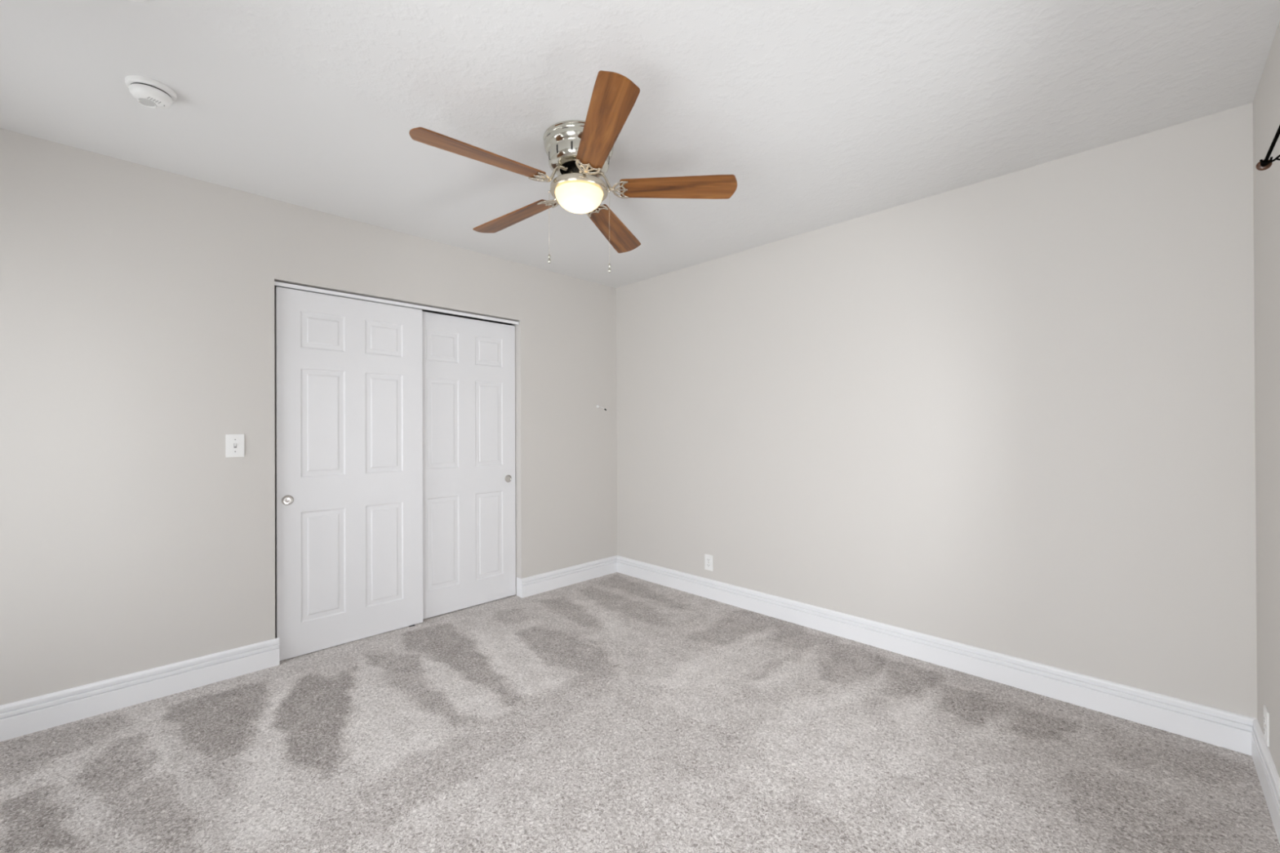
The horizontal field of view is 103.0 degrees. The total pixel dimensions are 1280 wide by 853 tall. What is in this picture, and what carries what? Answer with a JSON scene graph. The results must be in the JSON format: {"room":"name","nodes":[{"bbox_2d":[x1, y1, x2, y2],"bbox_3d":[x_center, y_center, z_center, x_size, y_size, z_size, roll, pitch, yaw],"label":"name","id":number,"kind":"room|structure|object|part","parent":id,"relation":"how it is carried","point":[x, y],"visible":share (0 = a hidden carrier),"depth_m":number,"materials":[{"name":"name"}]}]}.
{"room":"empty bedroom","nodes":[
{"label":"empty bedroom","id":0,"kind":"room"},
{"bbox_2d":[0,128,617,705],"bbox_3d":[-1.660,0.025,3.008,0.115,2.440,4.015,0,0,45],"label":"wall","id":1,"kind":"structure","parent":0,"point":[137,300],"depth_m":2.38,"materials":[{"name":"grey paint"}]},
{"bbox_2d":[0,637,279,742],"bbox_3d":[-2.418,1.177,2.145,0.016,0.138,1.489,0,0,45],"label":"baseboard","id":2,"kind":"structure","parent":1,"relation":"attached to","point":[31,715],"depth_m":2.27,"materials":[{"name":"white paint"}]},
{"bbox_2d":[225,434,244,457],"bbox_3d":[-2.024,0.093,2.549,0.016,0.115,0.074,0,0,45],"label":"light switch","id":3,"kind":"object","parent":1,"relation":"attached to","point":[234,443],"visible":1,"depth_m":2.55,"materials":[{"name":"white plastic"}]},
{"bbox_2d":[275,286,422,661],"bbox_3d":[-1.665,0.248,2.982,0.037,1.986,0.766,0,0,45],"label":"door","id":4,"kind":"structure","parent":1,"relation":"in","point":[348,405],"depth_m":2.93,"materials":[{"name":"white paint"}]},
{"bbox_3d":[-1.889,0.392,2.731,0.003,0.054,0.054,0,0,45],"label":"finger pull","id":5,"kind":"part","parent":4,"relation":"part of","materials":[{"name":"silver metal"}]},
{"bbox_2d":[274,281,519,324],"bbox_3d":[-1.439,-0.764,3.240,0.088,0.030,1.478,0,0,45],"label":"trim","id":6,"kind":"structure","parent":1,"relation":"attached to","point":[276,283],"depth_m":3.08,"materials":[{"name":"white paint"}]},
{"bbox_2d":[422,311,515,619],"bbox_3d":[-1.202,0.246,3.505,0.037,1.983,0.764,0,0,45],"label":"door","id":7,"kind":"structure","parent":1,"relation":"in","point":[468,365],"depth_m":3.50,"materials":[{"name":"white paint"}]},
{"bbox_3d":[-0.962,0.377,3.721,0.003,0.054,0.054,0,0,45],"label":"finger pull","id":8,"kind":"part","parent":7,"relation":"part of","materials":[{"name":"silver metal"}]},
{"bbox_2d":[516,577,520,597],"bbox_3d":[-0.888,1.176,3.737,0.060,0.136,0.004,0,0,45],"label":"trim","id":9,"kind":"structure","parent":1,"relation":"attached to","point":[518,580],"depth_m":3.73,"materials":[{"name":"white paint"}]},
{"bbox_2d":[520,555,617,598],"bbox_3d":[-0.528,1.174,4.046,0.016,0.138,0.949,0,0,45],"label":"baseboard","id":10,"kind":"structure","parent":1,"relation":"attached to","point":[550,580],"depth_m":4.00,"materials":[{"name":"white paint"}]},
{"bbox_2d":[274,285,511,617],"bbox_3d":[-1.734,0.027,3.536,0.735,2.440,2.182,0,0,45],"label":"door frame","id":11,"kind":"structure","parent":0,"point":[423,310],"depth_m":3.63,"materials":[{"name":"grey paint"}]},
{"bbox_2d":[0,572,1279,852],"bbox_3d":[-0.606,1.238,2.043,4.328,0.001,3.900,0,0,45],"label":"floor","id":12,"kind":"structure","parent":0,"point":[616,712],"depth_m":1.90,"materials":[{"name":"carpet"}]},
{"bbox_2d":[0,0,1279,288],"bbox_3d":[-0.585,-1.252,2.018,4.518,0.100,4.130,0,0,45],"label":"ceiling","id":13,"kind":"structure","parent":0,"point":[822,113],"depth_m":1.83,"materials":[{"name":"white paint"}]},
{"bbox_2d":[128,0,145,1],"bbox_3d":[-1.405,-1.193,1.376,0.112,0.015,0.112,0,0,45],"label":"cover plate","id":14,"kind":"object","parent":13,"relation":"attached to","point":[129,0],"visible":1,"depth_m":1.42,"materials":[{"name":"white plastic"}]},
{"bbox_2d":[124,75,176,108],"bbox_3d":[-1.728,-1.171,1.802,0.133,0.054,0.133,0,0,25],"label":"smoke detector","id":15,"kind":"object","parent":13,"relation":"attached to","point":[148,92],"visible":1,"depth_m":1.77,"materials":[{"name":"white plastic"}]},
{"bbox_2d":[408,71,737,272],"bbox_3d":[-0.294,-0.927,2.141,1.253,0.551,1.255,0,0,45],"label":"ceiling fan","id":16,"kind":"object","parent":13,"relation":"hanging from","point":[580,153],"visible":1,"depth_m":2.05,"materials":[{"name":"brown wood"}]},
{"bbox_3d":[-0.594,-1.011,1.896,0.490,0.006,0.134,2,9,-36],"label":"blade","id":17,"kind":"part","parent":16,"relation":"part of","materials":[{"name":"brown wood"}]},
{"bbox_3d":[-0.592,-0.979,2.385,0.490,0.006,0.134,-3,9,36],"label":"blade","id":18,"kind":"part","parent":16,"relation":"part of","materials":[{"name":"brown wood"}]},
{"bbox_3d":[-0.364,-1.031,2.065,0.148,0.098,0.098,2,-5,-36],"label":"blade arm","id":19,"kind":"part","parent":16,"relation":"part of","materials":[{"name":"silver metal"}]},
{"bbox_3d":[-0.362,-1.021,2.220,0.148,0.098,0.098,-3,-5,36],"label":"blade arm","id":20,"kind":"part","parent":16,"relation":"part of","materials":[{"name":"silver metal"}]},
{"bbox_3d":[-0.255,-0.946,2.139,0.199,0.074,0.199,0,0,45],"label":"lamp shade","id":21,"kind":"part","parent":16,"relation":"part of","materials":[{"name":"beige glass"}]},
{"bbox_3d":[-0.217,-1.036,2.016,0.098,0.098,0.148,1,-4,-18],"label":"blade arm","id":22,"kind":"part","parent":16,"relation":"part of","materials":[{"name":"silver metal"}]},
{"bbox_3d":[-0.213,-1.019,2.266,0.098,0.098,0.148,-2,-4,18],"label":"blade arm","id":23,"kind":"part","parent":16,"relation":"part of","materials":[{"name":"silver metal"}]},
{"bbox_3d":[-0.128,-1.026,1.744,0.134,0.006,0.490,14,-8,-16],"label":"blade","id":24,"kind":"part","parent":16,"relation":"part of","materials":[{"name":"brown wood"}]},
{"bbox_3d":[-0.131,-0.836,2.139,0.012,0.316,0.007,0,0,0],"label":"pull chain","id":25,"kind":"part","parent":16,"relation":"part of","materials":[{"name":"silver metal"}]},
{"bbox_3d":[-0.124,-1.029,2.140,0.148,0.098,0.098,-1,-4,0],"label":"blade arm","id":26,"kind":"part","parent":16,"relation":"part of","materials":[{"name":"silver metal"}]},
{"bbox_3d":[-0.125,-0.975,2.535,0.134,0.006,0.490,-16,-8,17],"label":"blade","id":27,"kind":"part","parent":16,"relation":"part of","materials":[{"name":"brown wood"}]},
{"bbox_3d":[0.162,-1.004,2.138,0.490,0.006,0.134,-1,-17,0],"label":"blade","id":28,"kind":"part","parent":16,"relation":"part of","materials":[{"name":"brown wood"}]},
{"bbox_2d":[615,102,1257,718],"bbox_3d":[1.097,0.014,3.179,3.783,2.440,0.115,0,0,45],"label":"wall","id":29,"kind":"structure","parent":0,"point":[1012,414],"depth_m":2.46,"materials":[{"name":"grey paint"}]},
{"bbox_2d":[704,554,713,571],"bbox_3d":[0.498,0.982,3.690,0.073,0.113,0.008,0,0,45],"label":"wall outlet","id":30,"kind":"object","parent":29,"relation":"attached to","point":[708,564],"visible":1,"depth_m":3.69,"materials":[{"name":"white plastic"}]},
{"bbox_2d":[617,555,1256,755],"bbox_3d":[1.046,1.165,3.139,3.528,0.138,0.016,0,0,45],"label":"baseboard","id":31,"kind":"structure","parent":29,"relation":"attached to","point":[1225,729],"depth_m":2.47,"materials":[{"name":"white paint"}]},
{"bbox_2d":[1253,20,1279,777],"bbox_3d":[0.932,0.007,0.431,0.140,2.440,4.015,0,0,45],"label":"wall","id":32,"kind":"structure","parent":0,"point":[1266,102],"depth_m":1.70,"materials":[{"name":"grey paint"}]},
{"bbox_2d":[1251,718,1279,844],"bbox_3d":[0.922,1.159,0.523,0.016,0.138,3.900,0,0,45],"label":"baseboard","id":33,"kind":"structure","parent":32,"relation":"attached to","point":[1268,775],"depth_m":1.67,"materials":[{"name":"white paint"}]},
{"bbox_2d":[1263,704,1269,746],"bbox_3d":[2.133,1.017,1.736,0.008,0.114,0.072,0,0,45],"label":"wall outlet","id":34,"kind":"object","parent":32,"relation":"attached to","point":[1266,714],"visible":1,"depth_m":1.72,"materials":[{"name":"white plastic"}]},
{"bbox_2d":[1263,725,1266,736],"bbox_3d":[2.131,1.036,1.738,0.002,0.027,0.034,0,0,45],"label":"receptacle","id":35,"kind":"object","parent":34,"relation":"attached to","point":[1264,726],"depth_m":1.73,"materials":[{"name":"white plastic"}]},
{"bbox_2d":[1263,714,1266,724],"bbox_3d":[2.131,0.998,1.738,0.002,0.027,0.034,0,0,45],"label":"receptacle","id":36,"kind":"object","parent":34,"relation":"attached to","point":[1264,715],"depth_m":1.73,"materials":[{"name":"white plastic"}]},
{"bbox_2d":[1255,124,1279,170],"bbox_3d":[1.359,-0.719,1.017,0.074,0.056,0.970,0,0,45],"label":"curtain rod","id":37,"kind":"object","parent":32,"relation":"attached to","point":[1263,165],"visible":1,"depth_m":1.34,"materials":[{"name":"black metal"}]},
{"bbox_3d":[1.343,-0.705,1.033,0.007,0.007,0.950,0,0,45],"label":"rod","id":38,"kind":"part","parent":37,"relation":"part of","materials":[{"name":"black metal"}]}
]}

